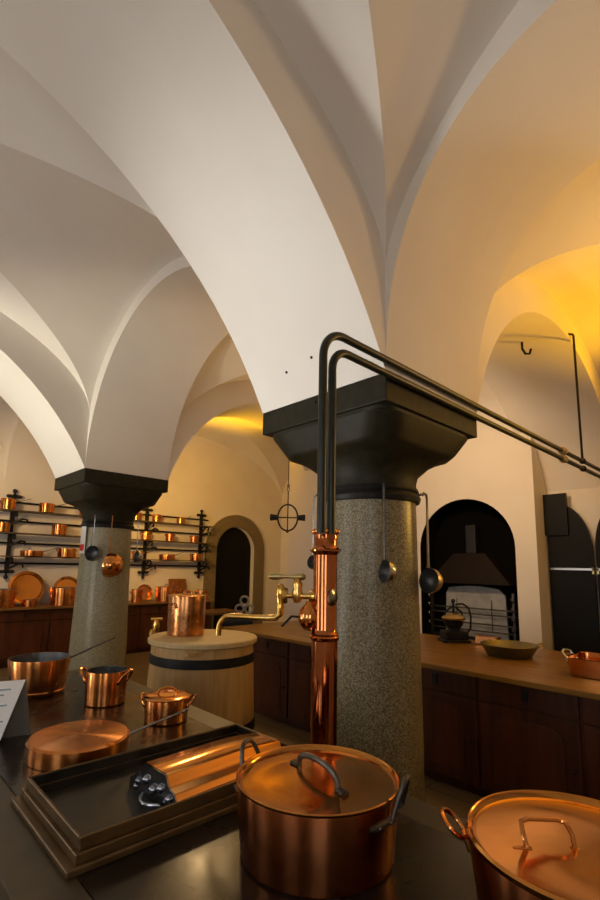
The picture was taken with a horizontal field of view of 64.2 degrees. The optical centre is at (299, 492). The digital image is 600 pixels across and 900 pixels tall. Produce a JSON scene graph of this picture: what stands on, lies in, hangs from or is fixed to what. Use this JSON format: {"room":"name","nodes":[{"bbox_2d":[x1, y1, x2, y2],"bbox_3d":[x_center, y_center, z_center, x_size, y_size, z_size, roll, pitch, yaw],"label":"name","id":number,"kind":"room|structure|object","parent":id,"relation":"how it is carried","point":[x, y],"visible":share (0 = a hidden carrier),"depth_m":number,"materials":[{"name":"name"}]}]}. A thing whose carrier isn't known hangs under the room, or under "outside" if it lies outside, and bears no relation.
{"room":"historic interior","nodes":[
{"label":"historic interior","id":0,"kind":"room"},
{"bbox_2d":[0,396,16,456],"bbox_3d":[-5.480,-1.445,5.143,4.760,1.100,2.540,9,-12,-43],"label":"ceiling","id":1,"kind":"structure","parent":0,"point":[8,416],"depth_m":7.45,"materials":[{"name":"paint"}]},
{"bbox_2d":[0,312,89,477],"bbox_3d":[-4.281,-1.328,3.854,4.760,1.680,0.940,9,-12,-43],"label":"arch","id":2,"kind":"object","parent":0,"point":[39,388],"depth_m":4.96,"materials":[{"name":"paint"}]},
{"bbox_2d":[0,47,183,413],"bbox_3d":[-2.944,-1.788,2.612,4.887,1.100,2.776,9,-12,-43],"label":"ceiling","id":3,"kind":"structure","parent":0,"point":[79,243],"depth_m":3.87,"materials":[{"name":"paint"}]},
{"bbox_2d":[54,468,167,670],"bbox_3d":[-2.257,1.079,5.485,0.962,2.500,0.962,9,-12,-43],"label":"stone column","id":4,"kind":"structure","parent":0,"point":[100,611],"depth_m":5.27,"materials":[{"name":"stone"}]},
{"bbox_2d":[79,526,86,552],"bbox_3d":[-2.428,0.528,5.344,0.111,0.300,0.012,-6,-11,39],"label":"paper notice","id":5,"kind":"object","parent":4,"relation":"attached to","point":[83,529],"visible":1,"depth_m":5.33,"materials":[{"name":"white paper"}]},
{"bbox_2d":[85,514,100,560],"bbox_3d":[-2.227,0.489,5.213,0.170,0.514,0.104,0,-9,8],"label":"ladle","id":6,"kind":"object","parent":4,"relation":"hanging from","point":[92,553],"visible":1,"depth_m":5.20,"materials":[{"name":"black metal"}]},
{"bbox_2d":[102,514,123,577],"bbox_3d":[-1.984,0.572,5.163,0.166,0.684,0.270,1,-9,3],"label":"ladle","id":7,"kind":"object","parent":4,"relation":"hanging from","point":[112,566],"visible":1,"depth_m":5.05,"materials":[{"name":"orange metal"}]},
{"bbox_2d":[102,552,123,577],"bbox_3d":[-1.987,0.776,5.128,0.164,0.269,0.270,0,-9,6],"label":"bowl","id":8,"kind":"object","parent":7,"relation":"on","point":[112,566],"depth_m":5.04,"materials":[{"name":"orange metal"}]},
{"bbox_2d":[133,519,142,562],"bbox_3d":[-1.860,0.556,5.545,0.100,0.509,0.140,9,-12,-43],"label":"ladle","id":9,"kind":"object","parent":4,"relation":"hanging from","point":[138,556],"visible":1,"depth_m":5.52,"materials":[{"name":"metal"}]},
{"bbox_2d":[135,551,142,562],"bbox_3d":[-1.858,0.739,5.522,0.085,0.140,0.140,9,-12,-43],"label":"bowl","id":10,"kind":"object","parent":9,"relation":"on","point":[138,555],"depth_m":5.50,"materials":[{"name":"metal"}]},
{"bbox_2d":[0,436,281,622],"bbox_3d":[-4.399,0.408,7.956,11.300,4.500,0.350,9,-12,-43],"label":"wall","id":11,"kind":"structure","parent":0,"point":[209,476],"depth_m":9.77,"materials":[{"name":"paint"}]},
{"bbox_2d":[3,415,83,503],"bbox_3d":[-3.421,-0.826,7.051,0.962,1.700,2.540,9,-12,-43],"label":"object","id":12,"kind":"structure","parent":11,"relation":"attached to","point":[28,471],"depth_m":7.69,"materials":[{"name":"paint"}]},
{"bbox_2d":[0,489,214,578],"bbox_3d":[-3.667,0.750,8.078,5.205,1.408,0.337,9,-12,-43],"label":"shelf rack","id":13,"kind":"object","parent":11,"relation":"attached to","point":[11,535],"visible":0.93,"depth_m":8.13,"materials":[{"name":"metal"}]},
{"bbox_2d":[0,521,21,531],"bbox_3d":[-4.460,0.510,7.347,0.386,0.200,0.212,9,-12,-43],"label":"saucepan","id":14,"kind":"object","parent":13,"relation":"on","point":[4,527],"visible":0.93,"depth_m":7.22,"materials":[{"name":"orange metal"}]},
{"bbox_2d":[0,498,29,509],"bbox_3d":[-4.405,0.169,7.453,0.209,0.219,0.460,-7,-12,41],"label":"saucepan","id":15,"kind":"object","parent":13,"relation":"on","point":[5,503],"visible":0.81,"depth_m":7.28,"materials":[{"name":"orange metal"}]},
{"bbox_2d":[20,548,55,555],"bbox_3d":[-4.117,0.940,7.635,0.328,0.159,0.627,-6,-11,39],"label":"saucepan","id":16,"kind":"object","parent":13,"relation":"on","point":[22,552],"visible":0.96,"depth_m":7.38,"materials":[{"name":"orange metal"}]},
{"bbox_2d":[39,503,64,512],"bbox_3d":[-4.000,0.239,7.820,0.480,0.208,0.230,9,-12,-43],"label":"saucepan","id":17,"kind":"object","parent":13,"relation":"on","point":[43,507],"visible":0.77,"depth_m":7.64,"materials":[{"name":"orange metal"}]},
{"bbox_2d":[51,524,68,534],"bbox_3d":[-3.960,0.606,7.975,0.230,0.223,0.519,2,-9,-8],"label":"saucepan","id":18,"kind":"object","parent":13,"relation":"on","point":[57,529],"visible":0.8,"depth_m":7.74,"materials":[{"name":"orange metal"}]},
{"bbox_2d":[56,548,77,556],"bbox_3d":[-3.838,0.992,7.875,0.289,0.140,0.289,1,-9,0],"label":"copper pot","id":19,"kind":"object","parent":13,"relation":"on","point":[61,552],"visible":0.98,"depth_m":7.76,"materials":[{"name":"metal"}]},
{"bbox_2d":[135,512,142,519],"bbox_3d":[-3.002,0.438,8.759,0.201,0.140,0.212,0,-9,4],"label":"copper pot","id":20,"kind":"object","parent":13,"relation":"on","point":[139,515],"visible":0.45,"depth_m":8.70,"materials":[{"name":"metal"}]},
{"bbox_2d":[139,531,152,539],"bbox_3d":[-2.849,0.800,8.857,0.201,0.150,0.212,0,-9,4],"label":"copper pot","id":21,"kind":"object","parent":13,"relation":"on","point":[145,535],"visible":0.94,"depth_m":8.78,"materials":[{"name":"metal"}]},
{"bbox_2d":[151,514,161,521],"bbox_3d":[-2.706,0.487,9.039,0.172,0.140,0.196,0,-9,8],"label":"copper pot","id":22,"kind":"object","parent":13,"relation":"on","point":[155,517],"visible":0.96,"depth_m":8.97,"materials":[{"name":"metal"}]},
{"bbox_2d":[165,534,175,540],"bbox_3d":[-2.496,0.864,9.191,0.172,0.140,0.196,0,-9,8],"label":"copper pot","id":23,"kind":"object","parent":13,"relation":"on","point":[169,537],"visible":0.93,"depth_m":9.12,"materials":[{"name":"metal"}]},
{"bbox_2d":[159,552,182,559],"bbox_3d":[-2.428,1.210,9.210,0.597,0.170,0.310,9,-12,-43],"label":"saucepan","id":24,"kind":"object","parent":13,"relation":"on","point":[161,556],"visible":0.98,"depth_m":8.98,"materials":[{"name":"orange metal"}]},
{"bbox_2d":[176,516,190,523],"bbox_3d":[-2.273,0.538,9.462,0.169,0.185,0.363,-7,-12,41],"label":"saucepan","id":25,"kind":"object","parent":13,"relation":"on","point":[178,520],"visible":0.87,"depth_m":9.32,"materials":[{"name":"orange metal"}]},
{"bbox_2d":[189,536,198,541],"bbox_3d":[-2.114,0.932,9.552,0.193,0.130,0.160,2,-9,-8],"label":"copper pot","id":26,"kind":"object","parent":13,"relation":"on","point":[192,538],"visible":0.91,"depth_m":9.48,"materials":[{"name":"metal"}]},
{"bbox_2d":[189,554,202,560],"bbox_3d":[-2.070,1.289,9.545,0.249,0.130,0.249,1,-9,0],"label":"copper pot","id":27,"kind":"object","parent":13,"relation":"on","point":[198,557],"visible":0.97,"depth_m":9.44,"materials":[{"name":"metal"}]},
{"bbox_2d":[213,527,250,628],"bbox_3d":[-1.524,1.936,10.468,1.060,2.360,0.100,9,-12,-43],"label":"door","id":28,"kind":"structure","parent":11,"relation":"in","point":[233,558],"depth_m":10.52,"materials":[{"name":"black wood"}]},
{"bbox_2d":[203,515,263,628],"bbox_3d":[-1.407,1.793,10.383,1.560,2.620,0.050,9,-12,-43],"label":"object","id":29,"kind":"structure","parent":11,"relation":"attached to","point":[227,522],"depth_m":10.59,"materials":[{"name":"grey stone"}]},
{"bbox_2d":[0,0,385,412],"bbox_3d":[-1.651,-1.684,1.226,4.887,1.680,0.976,9,-12,-43],"label":"arch","id":30,"kind":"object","parent":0,"point":[201,105],"depth_m":2.29,"materials":[{"name":"paint"}]},
{"bbox_2d":[85,256,358,479],"bbox_3d":[-0.880,-1.159,4.524,2.824,1.680,0.975,-7,-12,43],"label":"arch","id":31,"kind":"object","parent":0,"point":[150,366],"depth_m":5.13,"materials":[{"name":"paint"}]},
{"bbox_2d":[194,417,288,496],"bbox_3d":[-1.309,-0.764,9.086,4.878,1.120,2.540,9,-12,-43],"label":"ceiling","id":32,"kind":"structure","parent":0,"point":[245,437],"depth_m":10.25,"materials":[{"name":"paint"}]},
{"bbox_2d":[0,651,483,818],"bbox_3d":[-0.931,2.187,3.975,11.300,0.100,10.500,9,-12,-43],"label":"floor","id":33,"kind":"structure","parent":0,"point":[439,794],"depth_m":4.30,"materials":[{"name":"stone"}]},
{"bbox_2d":[0,609,50,667],"bbox_3d":[-4.241,2.158,7.189,0.720,0.813,0.546,9,-12,-43],"label":"base cabinet","id":34,"kind":"object","parent":33,"relation":"on","point":[21,631],"visible":0.9,"depth_m":7.02,"materials":[{"name":"brown wood"}]},
{"bbox_2d":[47,608,73,652],"bbox_3d":[-3.722,2.244,7.680,0.720,0.813,0.546,9,-12,-43],"label":"base cabinet","id":35,"kind":"object","parent":33,"relation":"on","point":[60,624],"visible":0.29,"depth_m":7.37,"materials":[{"name":"brown wood"}]},
{"bbox_2d":[126,605,139,653],"bbox_3d":[-3.202,2.330,8.171,0.720,0.813,0.546,9,-12,-43],"label":"base cabinet","id":36,"kind":"object","parent":33,"relation":"on","point":[133,610],"visible":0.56,"depth_m":8.17,"materials":[{"name":"brown wood"}]},
{"bbox_2d":[0,600,212,610],"bbox_3d":[-3.200,1.906,8.214,3.640,0.035,0.610,9,-12,-43],"label":"countertop","id":37,"kind":"structure","parent":36,"relation":"on","point":[144,602],"depth_m":7.37,"materials":[{"name":"brown wood"}]},
{"bbox_2d":[0,589,17,607],"bbox_3d":[-4.394,1.544,6.989,0.420,0.260,0.417,3,-9,-11],"label":"copper pot","id":38,"kind":"object","parent":37,"relation":"on","point":[7,596],"visible":1,"depth_m":6.90,"materials":[{"name":"metal"}]},
{"bbox_2d":[8,571,44,603],"bbox_3d":[-4.254,1.480,7.453,0.524,0.505,0.160,9,-12,-43],"label":"round tray","id":39,"kind":"object","parent":37,"relation":"on","point":[28,584],"visible":0.72,"depth_m":7.48,"materials":[{"name":"orange metal"}]},
{"bbox_2d":[20,599,38,606],"bbox_3d":[-4.080,1.662,7.207,0.201,0.106,0.212,0,-9,4],"label":"copper bowl","id":40,"kind":"object","parent":37,"relation":"on","point":[26,602],"visible":0.99,"depth_m":7.13,"materials":[{"name":"metal"}]},
{"bbox_2d":[49,587,75,605],"bbox_3d":[-3.759,1.644,7.590,0.378,0.270,0.378,1,-9,1],"label":"copper pot","id":41,"kind":"object","parent":37,"relation":"on","point":[59,596],"visible":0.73,"depth_m":7.44,"materials":[{"name":"metal"}]},
{"bbox_2d":[54,576,76,586],"bbox_3d":[-3.829,1.594,7.878,0.440,0.425,0.139,9,-12,-43],"label":"round tray","id":42,"kind":"object","parent":37,"relation":"on","point":[67,581],"visible":0.3,"depth_m":7.92,"materials":[{"name":"orange metal"}]},
{"bbox_2d":[130,589,143,601],"bbox_3d":[-2.885,1.820,8.453,0.201,0.220,0.212,0,-9,4],"label":"copper pot","id":43,"kind":"object","parent":37,"relation":"on","point":[136,594],"visible":0.98,"depth_m":8.38,"materials":[{"name":"metal"}]},
{"bbox_2d":[138,584,152,599],"bbox_3d":[-2.817,1.809,8.690,0.300,0.284,0.122,9,-12,-43],"label":"round tray","id":44,"kind":"object","parent":37,"relation":"on","point":[148,592],"visible":0.78,"depth_m":8.73,"materials":[{"name":"orange metal"}]},
{"bbox_2d":[155,584,176,601],"bbox_3d":[-2.467,1.843,8.827,0.391,0.306,0.391,-1,-9,11],"label":"copper pot","id":45,"kind":"object","parent":37,"relation":"on","point":[162,592],"visible":0.95,"depth_m":8.66,"materials":[{"name":"metal"}]},
{"bbox_2d":[168,579,186,593],"bbox_3d":[-2.369,1.869,9.276,0.380,0.390,0.109,9,-12,-43],"label":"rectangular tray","id":46,"kind":"object","parent":37,"relation":"on","point":[180,584],"visible":0.51,"depth_m":9.31,"materials":[{"name":"brown wood"}]},
{"bbox_2d":[195,590,209,599],"bbox_3d":[-1.886,1.975,9.231,0.259,0.190,0.259,1,-9,-1],"label":"copper pot","id":47,"kind":"object","parent":37,"relation":"on","point":[206,592],"visible":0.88,"depth_m":9.14,"materials":[{"name":"metal"}]},
{"bbox_2d":[135,604,167,652],"bbox_3d":[-2.683,2.416,8.662,0.720,0.813,0.546,9,-12,-43],"label":"base cabinet","id":48,"kind":"object","parent":33,"relation":"on","point":[147,612],"visible":0.41,"depth_m":8.36,"materials":[{"name":"brown wood"}]},
{"bbox_2d":[147,629,256,729],"bbox_3d":[-0.795,1.636,3.832,0.890,0.950,0.890,9,-12,-43],"label":"wooden tub","id":49,"kind":"object","parent":33,"relation":"on","point":[219,669],"visible":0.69,"depth_m":3.54,"materials":[{"name":"brown wood"}]},
{"bbox_2d":[149,617,162,634],"bbox_3d":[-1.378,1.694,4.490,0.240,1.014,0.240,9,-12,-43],"label":"tap","id":50,"kind":"object","parent":49,"relation":"attached to","point":[156,625],"visible":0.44,"depth_m":4.53,"materials":[{"name":"metal"}]},
{"bbox_2d":[167,590,206,636],"bbox_3d":[-0.944,0.994,3.985,0.322,0.359,0.322,4,-9,-21],"label":"lidded pot","id":51,"kind":"object","parent":49,"relation":"on","point":[186,611],"visible":1,"depth_m":3.86,"materials":[{"name":"orange metal"}]},
{"bbox_2d":[204,602,209,628],"bbox_3d":[-2.163,2.502,9.153,0.720,0.813,0.546,9,-12,-43],"label":"base cabinet","id":52,"kind":"object","parent":33,"relation":"on","point":[207,603],"visible":0.12,"depth_m":9.20,"materials":[{"name":"brown wood"}]},
{"bbox_2d":[205,608,241,628],"bbox_3d":[-1.404,2.371,8.036,0.720,0.760,0.560,9,-12,-43],"label":"side table","id":53,"kind":"object","parent":33,"relation":"on","point":[209,612],"visible":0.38,"depth_m":7.81,"materials":[{"name":"brown wood"}]},
{"bbox_2d":[0,667,477,899],"bbox_3d":[-0.331,1.347,1.419,1.060,0.800,4.250,9,-12,-43],"label":"range","id":54,"kind":"object","parent":33,"relation":"on","point":[202,862],"visible":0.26,"depth_m":1.20,"materials":[{"name":"metal"}]},
{"bbox_2d":[0,680,30,739],"bbox_3d":[-1.266,0.884,1.926,0.340,0.235,0.076,6,-10,-28],"label":"card","id":55,"kind":"object","parent":54,"relation":"on","point":[14,710],"visible":1,"depth_m":1.98,"materials":[{"name":"white paper"}]},
{"bbox_2d":[7,637,114,698],"bbox_3d":[-1.346,1.014,2.796,0.646,0.240,0.325,9,-12,-43],"label":"saucepan","id":56,"kind":"object","parent":54,"relation":"on","point":[44,673],"visible":0.77,"depth_m":2.58,"materials":[{"name":"orange metal"}]},
{"bbox_2d":[24,708,188,770],"bbox_3d":[-0.749,0.972,1.938,0.647,0.084,0.366,9,-12,-43],"label":"saute pan","id":57,"kind":"object","parent":54,"relation":"on","point":[63,745],"visible":0.92,"depth_m":1.77,"materials":[{"name":"orange metal"}]},
{"bbox_2d":[79,666,133,707],"bbox_3d":[-1.017,1.007,2.502,0.225,0.176,0.240,9,-12,-43],"label":"pot","id":58,"kind":"object","parent":54,"relation":"on","point":[105,686],"visible":1,"depth_m":2.43,"materials":[{"name":"orange metal"}]},
{"bbox_2d":[11,723,289,879],"bbox_3d":[-0.395,0.926,1.561,0.850,0.072,0.486,9,-12,-43],"label":"tray","id":59,"kind":"object","parent":54,"relation":"on","point":[86,816],"visible":0.66,"depth_m":1.36,"materials":[{"name":"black metal"}]},
{"bbox_2d":[129,732,280,807],"bbox_3d":[-0.291,0.897,1.576,0.284,0.094,0.505,-7,-12,43],"label":"mold","id":60,"kind":"object","parent":59,"relation":"in","point":[173,778],"depth_m":1.47,"materials":[{"name":"orange metal"}]},
{"bbox_2d":[140,686,196,725],"bbox_3d":[-0.625,0.991,2.259,0.236,0.149,0.233,9,-12,-43],"label":"lidded pot","id":61,"kind":"object","parent":54,"relation":"on","point":[159,704],"visible":0.98,"depth_m":2.18,"materials":[{"name":"orange metal"}]},
{"bbox_2d":[233,738,410,899],"bbox_3d":[0.045,0.812,1.256,0.429,0.222,0.432,4,-9,-17],"label":"stockpot","id":62,"kind":"object","parent":54,"relation":"on","point":[316,821],"visible":1,"depth_m":1.11,"materials":[{"name":"metal"}]},
{"bbox_2d":[440,790,599,899],"bbox_3d":[0.576,0.782,0.962,0.457,0.211,0.457,4,-9,-17],"label":"stockpot","id":63,"kind":"object","parent":54,"relation":"on","point":[522,844],"visible":1,"depth_m":0.98,"materials":[{"name":"metal"}]},
{"bbox_2d":[224,595,253,626],"bbox_3d":[-0.864,1.996,6.691,0.484,1.122,0.461,1,-9,1],"label":"machine","id":64,"kind":"object","parent":33,"relation":"on","point":[230,622],"visible":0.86,"depth_m":6.65,"materials":[{"name":"metal"}]},
{"bbox_2d":[253,637,292,725],"bbox_3d":[0.073,1.938,5.231,1.196,0.813,0.640,9,-12,-43],"label":"base cabinet","id":65,"kind":"object","parent":33,"relation":"on","point":[271,657],"visible":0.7,"depth_m":4.78,"materials":[{"name":"brown wood"}]},
{"bbox_2d":[215,528,340,745],"bbox_3d":[-0.093,0.988,1.952,0.537,1.681,0.146,-2,-9,18],"label":"copper standpipe","id":66,"kind":"object","parent":33,"relation":"on","point":[318,615],"visible":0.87,"depth_m":1.93,"materials":[{"name":"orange metal"}]},
{"bbox_2d":[288,643,310,732],"bbox_3d":[0.516,1.876,4.774,1.196,0.813,0.640,9,-12,-43],"label":"base cabinet","id":67,"kind":"object","parent":33,"relation":"on","point":[299,695],"visible":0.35,"depth_m":4.49,"materials":[{"name":"brown wood"}]},
{"bbox_2d":[421,667,486,796],"bbox_3d":[1.402,1.752,3.858,1.196,0.813,0.640,9,-12,-43],"label":"base cabinet","id":68,"kind":"object","parent":33,"relation":"on","point":[450,701],"visible":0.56,"depth_m":3.38,"materials":[{"name":"brown wood"}]},
{"bbox_2d":[223,620,599,700],"bbox_3d":[1.318,1.343,4.015,1.400,0.035,4.820,9,-12,-43],"label":"countertop","id":69,"kind":"structure","parent":68,"relation":"on","point":[547,670],"depth_m":3.49,"materials":[{"name":"brown wood"}]},
{"bbox_2d":[437,599,471,642],"bbox_3d":[1.485,1.211,4.550,0.310,0.395,0.220,2,-9,-4],"label":"mill","id":70,"kind":"object","parent":69,"relation":"on","point":[453,634],"visible":1,"depth_m":4.47,"materials":[{"name":"metal"}]},
{"bbox_2d":[442,613,465,620],"bbox_3d":[1.461,1.179,4.553,0.220,0.070,0.220,2,-9,-4],"label":"bowl","id":71,"kind":"object","parent":70,"relation":"on","point":[450,616],"depth_m":4.49,"materials":[{"name":"gold metal"}]},
{"bbox_2d":[475,634,500,643],"bbox_3d":[1.723,1.353,4.391,0.200,0.075,0.120,-6,-11,38],"label":"box","id":72,"kind":"object","parent":69,"relation":"on","point":[480,637],"visible":0.7,"depth_m":4.37,"materials":[{"name":"brown wood"}]},
{"bbox_2d":[480,640,543,659],"bbox_3d":[1.670,1.249,3.821,0.436,0.106,0.439,9,-12,-43],"label":"pan","id":73,"kind":"object","parent":69,"relation":"on","point":[505,649],"visible":1,"depth_m":3.72,"materials":[{"name":"gold metal"}]},
{"bbox_2d":[561,648,599,679],"bbox_3d":[2.087,1.109,3.023,0.352,0.153,0.765,9,-12,-43],"label":"roasting pan","id":74,"kind":"object","parent":69,"relation":"on","point":[581,664],"visible":1,"depth_m":3.09,"materials":[{"name":"orange metal"}]},
{"bbox_2d":[478,678,587,796],"bbox_3d":[1.845,1.689,3.401,1.196,0.813,0.640,9,-12,-43],"label":"base cabinet","id":75,"kind":"object","parent":33,"relation":"on","point":[531,738],"visible":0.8,"depth_m":3.00,"materials":[{"name":"brown wood"}]},
{"bbox_2d":[581,697,599,799],"bbox_3d":[2.288,1.627,2.943,1.196,0.813,0.640,9,-12,-43],"label":"base cabinet","id":76,"kind":"object","parent":33,"relation":"on","point":[590,708],"visible":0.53,"depth_m":2.77,"materials":[{"name":"brown wood"}]},
{"bbox_2d":[279,479,288,621],"bbox_3d":[0.558,0.921,10.649,0.350,4.500,2.560,9,-12,-43],"label":"wall","id":77,"kind":"structure","parent":0,"point":[283,558],"depth_m":11.34,"materials":[{"name":"paint"}]},
{"bbox_2d":[182,333,496,410],"bbox_3d":[0.712,-1.182,6.068,3.578,1.100,2.776,9,-12,-43],"label":"ceiling","id":78,"kind":"structure","parent":0,"point":[224,364],"depth_m":5.78,"materials":[{"name":"paint"}]},
{"bbox_2d":[270,465,304,532],"bbox_3d":[-0.125,-0.639,5.699,0.410,2.239,0.078,1,-9,1],"label":"chandelier","id":79,"kind":"object","parent":78,"relation":"hanging from","point":[272,516],"visible":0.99,"depth_m":5.54,"materials":[{"name":"metal"}]},
{"bbox_2d":[270,514,277,520],"bbox_3d":[-0.303,0.288,5.559,0.090,0.080,0.078,1,-9,1],"label":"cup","id":80,"kind":"object","parent":79,"relation":"on","point":[272,516],"depth_m":5.53,"materials":[{"name":"metal"}]},
{"bbox_2d":[298,515,304,520],"bbox_3d":[0.017,0.293,5.551,0.090,0.080,0.078,1,-9,1],"label":"spotlight","id":81,"kind":"object","parent":79,"relation":"on","point":[300,517],"depth_m":5.52,"materials":[{"name":"metal"}]},
{"bbox_2d":[263,375,476,801],"bbox_3d":[0.424,0.731,2.906,0.976,2.500,0.976,9,-12,-43],"label":"stone column","id":82,"kind":"structure","parent":0,"point":[389,432],"depth_m":2.66,"materials":[{"name":"grey stone"}]},
{"bbox_2d":[379,482,396,582],"bbox_3d":[0.491,0.213,2.641,0.076,0.561,0.124,4,-9,-19],"label":"ladle","id":83,"kind":"object","parent":82,"relation":"hanging from","point":[387,569],"visible":1,"depth_m":2.63,"materials":[{"name":"metal"}]},
{"bbox_2d":[384,560,396,582],"bbox_3d":[0.487,0.429,2.608,0.075,0.124,0.124,4,-9,-19],"label":"bowl","id":84,"kind":"object","parent":83,"relation":"on","point":[390,569],"depth_m":2.58,"materials":[{"name":"metal"}]},
{"bbox_2d":[254,0,518,260],"bbox_3d":[-0.548,-2.115,0.134,4.887,1.080,2.198,9,-12,-43],"label":"ceiling","id":85,"kind":"structure","parent":0,"point":[402,63],"depth_m":2.14,"materials":[{"name":"paint"}]},
{"bbox_2d":[385,0,599,413],"bbox_3d":[1.562,-1.478,2.089,0.976,1.660,2.198,9,-12,-43],"label":"arch","id":86,"kind":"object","parent":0,"point":[523,124],"depth_m":2.52,"materials":[{"name":"paint"}]},
{"bbox_2d":[495,158,599,376],"bbox_3d":[3.158,-1.432,3.627,3.437,0.940,2.198,9,-12,-43],"label":"ceiling","id":87,"kind":"structure","parent":0,"point":[570,222],"depth_m":3.31,"materials":[{"name":"paint"}]},
{"bbox_2d":[546,487,599,624],"bbox_3d":[3.132,0.271,6.133,0.350,4.500,7.590,9,-12,-43],"label":"wall","id":88,"kind":"structure","parent":0,"point":[586,502],"depth_m":5.62,"materials":[{"name":"paint"}]},
{"bbox_2d":[168,381,309,479],"bbox_3d":[-0.134,0.588,7.606,4.878,4.200,0.940,9,-12,-43],"label":"arch","id":89,"kind":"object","parent":88,"relation":"attached to","point":[237,399],"depth_m":6.27,"materials":[{"name":"paint"}]},
{"bbox_2d":[285,396,554,650],"bbox_3d":[1.428,0.504,7.360,0.420,4.350,4.350,9,-12,-43],"label":"wall","id":90,"kind":"structure","parent":88,"relation":"attached to","point":[494,468],"depth_m":6.09,"materials":[{"name":"paint"}]},
{"bbox_2d":[428,525,518,640],"bbox_3d":[2.275,1.185,6.389,0.240,1.500,1.200,9,-12,-43],"label":"hooded fireplace","id":91,"kind":"object","parent":90,"relation":"in","point":[488,606],"visible":0.94,"depth_m":6.30,"materials":[{"name":"metal"}]},
{"bbox_2d":[438,553,516,585],"bbox_3d":[2.278,1.017,6.415,0.240,0.400,1.160,9,-12,-43],"label":"hood","id":92,"kind":"object","parent":91,"relation":"attached to","point":[462,568],"depth_m":6.30,"materials":[{"name":"black metal"}]},
{"bbox_2d":[421,499,519,640],"bbox_3d":[2.275,1.015,6.341,0.366,1.822,1.310,9,-12,-43],"label":"arched niche","id":93,"kind":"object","parent":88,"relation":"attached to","point":[447,536],"depth_m":6.65,"materials":[{"name":"black paint"}]},
{"bbox_2d":[360,278,599,491],"bbox_3d":[2.056,-1.070,4.730,3.437,1.680,0.976,9,-12,-43],"label":"wall","id":94,"kind":"structure","parent":88,"relation":"attached to","point":[536,392],"depth_m":5.17,"materials":[{"name":"paint"}]},
{"bbox_2d":[521,342,531,354],"bbox_3d":[2.253,-1.438,4.760,0.108,0.140,0.024,1,-9,1],"label":"ceiling hook","id":95,"kind":"object","parent":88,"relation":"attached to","point":[522,348],"visible":1,"depth_m":4.75,"materials":[{"name":"metal"}]},
{"bbox_2d":[543,493,568,535],"bbox_3d":[3.068,0.267,5.784,0.030,0.500,0.300,9,-12,-43],"label":"flue cover","id":96,"kind":"object","parent":88,"relation":"attached to","point":[555,510],"visible":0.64,"depth_m":5.75,"materials":[{"name":"black metal"}]},
{"bbox_2d":[548,506,599,652],"bbox_3d":[3.177,1.235,5.552,0.048,2.420,0.475,9,-12,-43],"label":"door leaf","id":97,"kind":"structure","parent":88,"relation":"in","point":[575,613],"depth_m":5.55,"materials":[{"name":"black"}]},
{"bbox_2d":[568,333,586,471],"bbox_3d":[2.623,-0.874,4.565,0.106,1.370,0.052,3,-9,-10],"label":"hanger","id":98,"kind":"object","parent":88,"relation":"hanging from","point":[572,334],"visible":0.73,"depth_m":4.56,"materials":[{"name":"metal"}]},
{"bbox_2d":[317,332,599,533],"bbox_3d":[1.854,-0.001,3.674,4.914,0.927,0.068,9,-12,-43],"label":"supply pipe","id":99,"kind":"object","parent":98,"relation":"hanging from","point":[323,352],"visible":1,"depth_m":2.12,"materials":[{"name":"black metal"}]},
{"bbox_2d":[326,349,599,533],"bbox_3d":[1.874,0.038,3.689,4.856,0.855,0.068,9,-12,-43],"label":"supply pipe","id":100,"kind":"object","parent":98,"relation":"hanging from","point":[332,367],"visible":0.99,"depth_m":2.18,"materials":[{"name":"black metal"}]},
{"bbox_2d":[595,519,599,604],"bbox_3d":[3.543,1.144,5.181,0.048,2.500,0.530,9,-12,-43],"label":"door leaf","id":101,"kind":"structure","parent":88,"relation":"in","point":[597,538],"depth_m":5.42,"materials":[{"name":"black"}]},
{"bbox_3d":[0.719,0.032,2.942,0.054,0.056,0.076,9,-12,-43],"label":"iron hook","id":102,"kind":"object","parent":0,"visible":0},
{"bbox_2d":[419,492,442,592],"bbox_3d":[0.778,0.294,2.843,0.098,0.598,0.147,9,-12,-43],"label":"ladle","id":103,"kind":"object","parent":102,"relation":"hanging from","point":[430,579],"visible":1,"depth_m":2.83,"materials":[{"name":"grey metal"}]},
{"bbox_2d":[432,568,442,592],"bbox_3d":[0.779,0.516,2.807,0.090,0.148,0.148,7,-11,-33],"label":"bowl","id":104,"kind":"object","parent":103,"relation":"on","point":[437,580],"depth_m":2.81,"materials":[{"name":"gold metal"}]},
{"bbox_3d":[0.148,0.024,3.027,0.066,0.056,0.067,9,-12,-43],"label":"iron hook","id":105,"kind":"object","parent":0,"visible":0},
{"bbox_2d":[307,495,316,569],"bbox_3d":[0.099,0.246,3.022,0.059,0.474,0.090,9,-12,-43],"label":"ladle","id":106,"kind":"object","parent":105,"relation":"hanging from","point":[310,562],"visible":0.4,"depth_m":3.01,"materials":[{"name":"metal"}]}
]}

